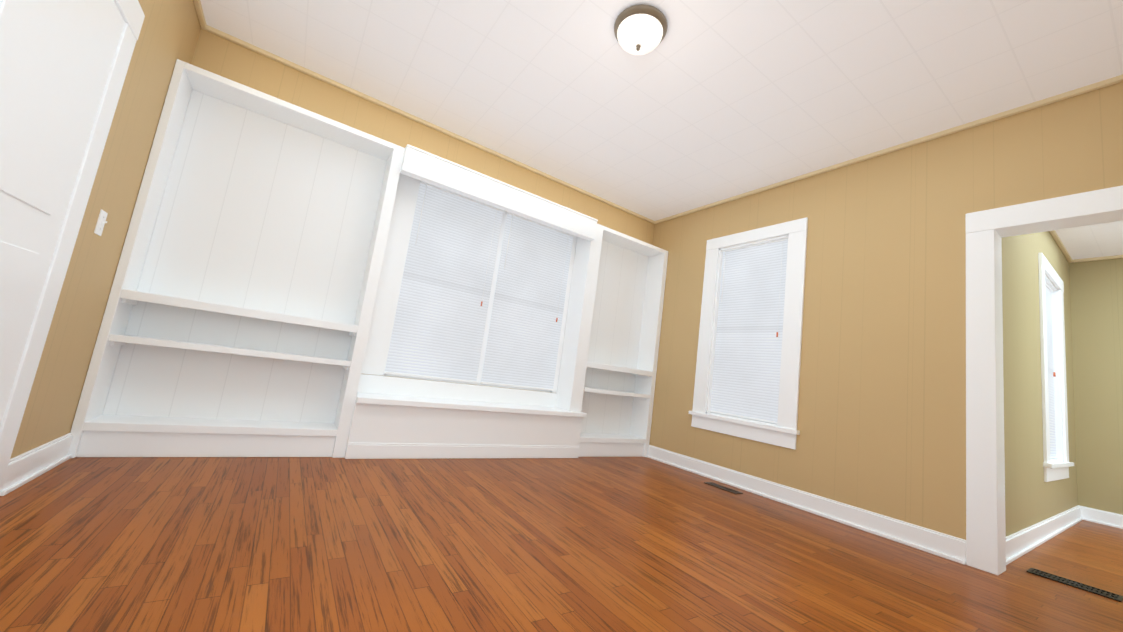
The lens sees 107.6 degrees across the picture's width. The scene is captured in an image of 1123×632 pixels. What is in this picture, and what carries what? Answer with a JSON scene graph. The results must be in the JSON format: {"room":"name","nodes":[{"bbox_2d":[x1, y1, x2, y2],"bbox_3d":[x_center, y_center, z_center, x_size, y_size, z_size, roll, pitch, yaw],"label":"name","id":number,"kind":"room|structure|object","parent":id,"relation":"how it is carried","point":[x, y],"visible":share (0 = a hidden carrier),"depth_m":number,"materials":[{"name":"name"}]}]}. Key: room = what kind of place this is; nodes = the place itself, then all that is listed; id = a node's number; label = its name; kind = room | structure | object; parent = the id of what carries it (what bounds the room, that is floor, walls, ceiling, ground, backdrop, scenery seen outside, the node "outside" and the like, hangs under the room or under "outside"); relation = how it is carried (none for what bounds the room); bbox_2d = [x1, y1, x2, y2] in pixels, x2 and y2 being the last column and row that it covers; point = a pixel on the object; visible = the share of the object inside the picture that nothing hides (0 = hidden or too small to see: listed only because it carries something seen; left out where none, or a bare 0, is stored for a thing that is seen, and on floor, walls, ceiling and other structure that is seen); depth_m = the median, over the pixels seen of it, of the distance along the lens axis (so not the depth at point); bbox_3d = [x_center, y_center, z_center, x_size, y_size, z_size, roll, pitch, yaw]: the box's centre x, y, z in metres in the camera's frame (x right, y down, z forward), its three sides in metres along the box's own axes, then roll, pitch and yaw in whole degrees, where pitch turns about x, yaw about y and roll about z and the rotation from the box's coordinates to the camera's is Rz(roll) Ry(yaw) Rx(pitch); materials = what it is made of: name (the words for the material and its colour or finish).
{"room":"empty living room","nodes":[
{"label":"empty living room","id":0,"kind":"room"},
{"bbox_2d":[10,0,200,458],"bbox_3d":[-1.509,-0.677,0.847,0.140,2.700,3.920,13,-9,-33],"label":"wall","id":1,"kind":"structure","parent":0,"point":[168,34],"depth_m":2.03,"materials":[{"name":"beige paint"}]},
{"bbox_2d":[0,433,72,495],"bbox_3d":[-2.373,0.657,1.874,0.032,0.130,0.599,13,-9,-33],"label":"baseboard","id":2,"kind":"structure","parent":1,"relation":"attached to","point":[27,466],"depth_m":1.83,"materials":[{"name":"white paint"}]},
{"bbox_2d":[0,0,144,490],"bbox_3d":[-1.785,-0.364,1.315,0.022,2.140,1.062,13,-9,-33],"label":"door","id":3,"kind":"structure","parent":1,"relation":"attached to","point":[64,65],"depth_m":1.51,"materials":[{"name":"white paint"}]},
{"bbox_2d":[94,210,107,235],"bbox_3d":[-2.197,-0.444,1.972,0.022,0.116,0.072,13,-9,-33],"label":"light switch","id":4,"kind":"object","parent":1,"relation":"attached to","point":[101,222],"visible":1,"depth_m":1.96,"materials":[{"name":"white paint"}]},
{"bbox_2d":[193,0,208,27],"bbox_3d":[-1.304,-1.970,1.131,0.030,0.030,3.660,13,-9,-33],"label":"crown molding","id":5,"kind":"structure","parent":1,"relation":"attached to","point":[197,3],"depth_m":2.57,"materials":[{"name":"beige paint"}]},
{"bbox_2d":[191,29,653,392],"bbox_3d":[-0.830,-0.194,3.714,4.518,2.700,0.140,13,-9,-33],"label":"wall","id":6,"kind":"structure","parent":0,"point":[222,57],"depth_m":3.28,"materials":[{"name":"beige paint"}]},
{"bbox_2d":[201,26,656,223],"bbox_3d":[-0.607,-1.509,3.820,4.238,0.030,0.036,13,-9,-33],"label":"crown molding","id":7,"kind":"structure","parent":6,"relation":"attached to","point":[212,30],"depth_m":3.34,"materials":[{"name":"beige paint"}]},
{"bbox_2d":[0,457,1122,631],"bbox_3d":[2.124,1.377,1.912,8.018,0.100,6.280,13,-9,-33],"label":"floor","id":8,"kind":"structure","parent":0,"point":[298,544],"depth_m":1.72,"materials":[{"name":"brown wood"}]},
{"bbox_2d":[68,59,667,458],"bbox_3d":[-0.760,0.001,3.540,4.234,2.289,0.492,13,-9,-33],"label":"built-in bookcase","id":9,"kind":"object","parent":8,"relation":"on","point":[289,278],"visible":1,"depth_m":3.01,"materials":[{"name":"white paint"}]},
{"bbox_2d":[384,179,504,382],"bbox_3d":[-0.958,-0.273,3.514,0.764,1.608,0.031,13,-9,-33],"label":"window blind","id":10,"kind":"object","parent":9,"relation":"hanging from","point":[437,330],"depth_m":3.49,"materials":[{"name":"white paint"}]},
{"bbox_2d":[480,210,574,390],"bbox_3d":[-0.293,-0.125,3.948,0.764,1.608,0.031,13,-9,-33],"label":"window blind","id":11,"kind":"object","parent":9,"relation":"hanging from","point":[521,347],"depth_m":3.92,"materials":[{"name":"white paint"}]},
{"bbox_2d":[704,482,742,493],"bbox_3d":[1.337,1.423,3.405,0.100,0.006,0.300,13,-9,-33],"label":"floor vent","id":12,"kind":"object","parent":8,"relation":"in","point":[723,487],"visible":1,"depth_m":3.39,"materials":[{"name":"brown metal"}]},
{"bbox_2d":[1026,568,1122,601],"bbox_3d":[2.781,1.455,2.236,0.130,0.006,0.320,13,-9,-33],"label":"floor vent","id":13,"kind":"object","parent":8,"relation":"in","point":[1094,590],"visible":1,"depth_m":2.22,"materials":[{"name":"grey metal"}]},
{"bbox_2d":[200,0,1122,259],"bbox_3d":[2.490,-1.373,2.288,8.018,0.100,6.280,13,-9,-33],"label":"ceiling","id":14,"kind":"structure","parent":0,"point":[704,103],"depth_m":2.60,"materials":[{"name":"white paint"}]},
{"bbox_2d":[614,4,667,54],"bbox_3d":[0.427,-1.523,2.259,0.292,0.150,0.292,13,-9,-33],"label":"ceiling light","id":15,"kind":"object","parent":14,"relation":"attached to","point":[640,29],"visible":1,"depth_m":2.19,"materials":[{"name":"white glass"}]},
{"bbox_2d":[649,82,1122,539],"bbox_3d":[2.678,0.073,2.259,0.070,2.700,6.140,13,-9,-33],"label":"wall","id":16,"kind":"structure","parent":0,"point":[881,424],"depth_m":2.84,"materials":[{"name":"beige paint"}]},
{"bbox_2d":[688,217,807,449],"bbox_3d":[1.706,0.137,3.746,0.188,1.888,1.025,13,-9,-33],"label":"window","id":17,"kind":"structure","parent":16,"relation":"in","point":[783,432],"depth_m":3.53,"materials":[{"name":"white paint"}]},
{"bbox_2d":[710,238,787,423],"bbox_3d":[1.703,0.108,3.745,0.031,1.608,0.687,13,-9,-33],"label":"window blind","id":18,"kind":"object","parent":17,"relation":"attached to","point":[746,369],"visible":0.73,"depth_m":3.72,"materials":[{"name":"white paint"}]},
{"bbox_2d":[647,445,965,564],"bbox_3d":[1.607,1.389,3.356,0.032,0.130,2.472,13,-9,-33],"label":"baseboard","id":19,"kind":"structure","parent":16,"relation":"attached to","point":[946,546],"depth_m":2.90,"materials":[{"name":"white paint"}]},
{"bbox_2d":[657,75,1122,222],"bbox_3d":[2.159,-1.199,3.394,0.030,0.030,3.660,13,-9,-33],"label":"crown molding","id":20,"kind":"structure","parent":16,"relation":"attached to","point":[985,120],"depth_m":2.81,"materials":[{"name":"beige paint"}]},
{"bbox_2d":[965,185,1122,574],"bbox_3d":[2.787,0.373,2.056,0.186,2.085,1.078,13,-9,-33],"label":"door frame","id":21,"kind":"structure","parent":16,"relation":"attached to","point":[987,231],"depth_m":2.37,"materials":[{"name":"white paint"}]},
{"bbox_2d":[1002,231,1077,535],"bbox_3d":[4.028,0.426,3.523,3.500,2.700,0.140,13,-9,-33],"label":"wall","id":22,"kind":"structure","parent":0,"point":[1032,497],"depth_m":3.08,"materials":[{"name":"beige paint"}]},
{"bbox_2d":[1006,505,1082,564],"bbox_3d":[3.850,1.672,3.241,3.360,0.130,0.032,13,-9,-33],"label":"baseboard","id":23,"kind":"structure","parent":22,"relation":"attached to","point":[1022,542],"depth_m":2.99,"materials":[{"name":"white paint"}]},
{"bbox_2d":[1038,252,1073,481],"bbox_3d":[4.380,0.489,3.725,1.140,1.888,0.188,13,-9,-33],"label":"window","id":24,"kind":"structure","parent":22,"relation":"in","point":[1057,464],"depth_m":3.82,"materials":[{"name":"white paint"}]},
{"bbox_2d":[1038,270,1057,458],"bbox_3d":[4.388,0.462,3.722,0.802,1.608,0.031,13,-9,-33],"label":"blind","id":25,"kind":"object","parent":24,"relation":"attached to","point":[1051,290],"depth_m":3.89,"materials":[{"name":"white paint"}]},
{"bbox_2d":[1049,230,1076,262],"bbox_3d":[4.192,-0.902,3.594,3.360,0.030,0.030,13,-9,-33],"label":"crown molding","id":26,"kind":"structure","parent":22,"relation":"attached to","point":[1053,233],"depth_m":4.16,"materials":[{"name":"beige paint"}]},
{"bbox_2d":[1069,258,1122,514],"bbox_3d":[6.367,0.663,2.987,0.140,2.700,3.320,13,-9,-33],"label":"wall","id":27,"kind":"structure","parent":0,"point":[1096,295],"depth_m":4.20,"materials":[{"name":"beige paint"}]},
{"bbox_2d":[1077,255,1122,261],"bbox_3d":[6.441,-0.661,3.167,0.030,0.030,3.150,13,-9,-33],"label":"crown molding","id":28,"kind":"structure","parent":27,"relation":"attached to","point":[1116,256],"depth_m":4.32,"materials":[{"name":"beige paint"}]},
{"bbox_2d":[1079,505,1122,528],"bbox_3d":[6.090,1.913,2.826,0.032,0.130,3.180,13,-9,-33],"label":"baseboard","id":29,"kind":"structure","parent":27,"relation":"attached to","point":[1107,518],"depth_m":4.02,"materials":[{"name":"white paint"}]}
]}

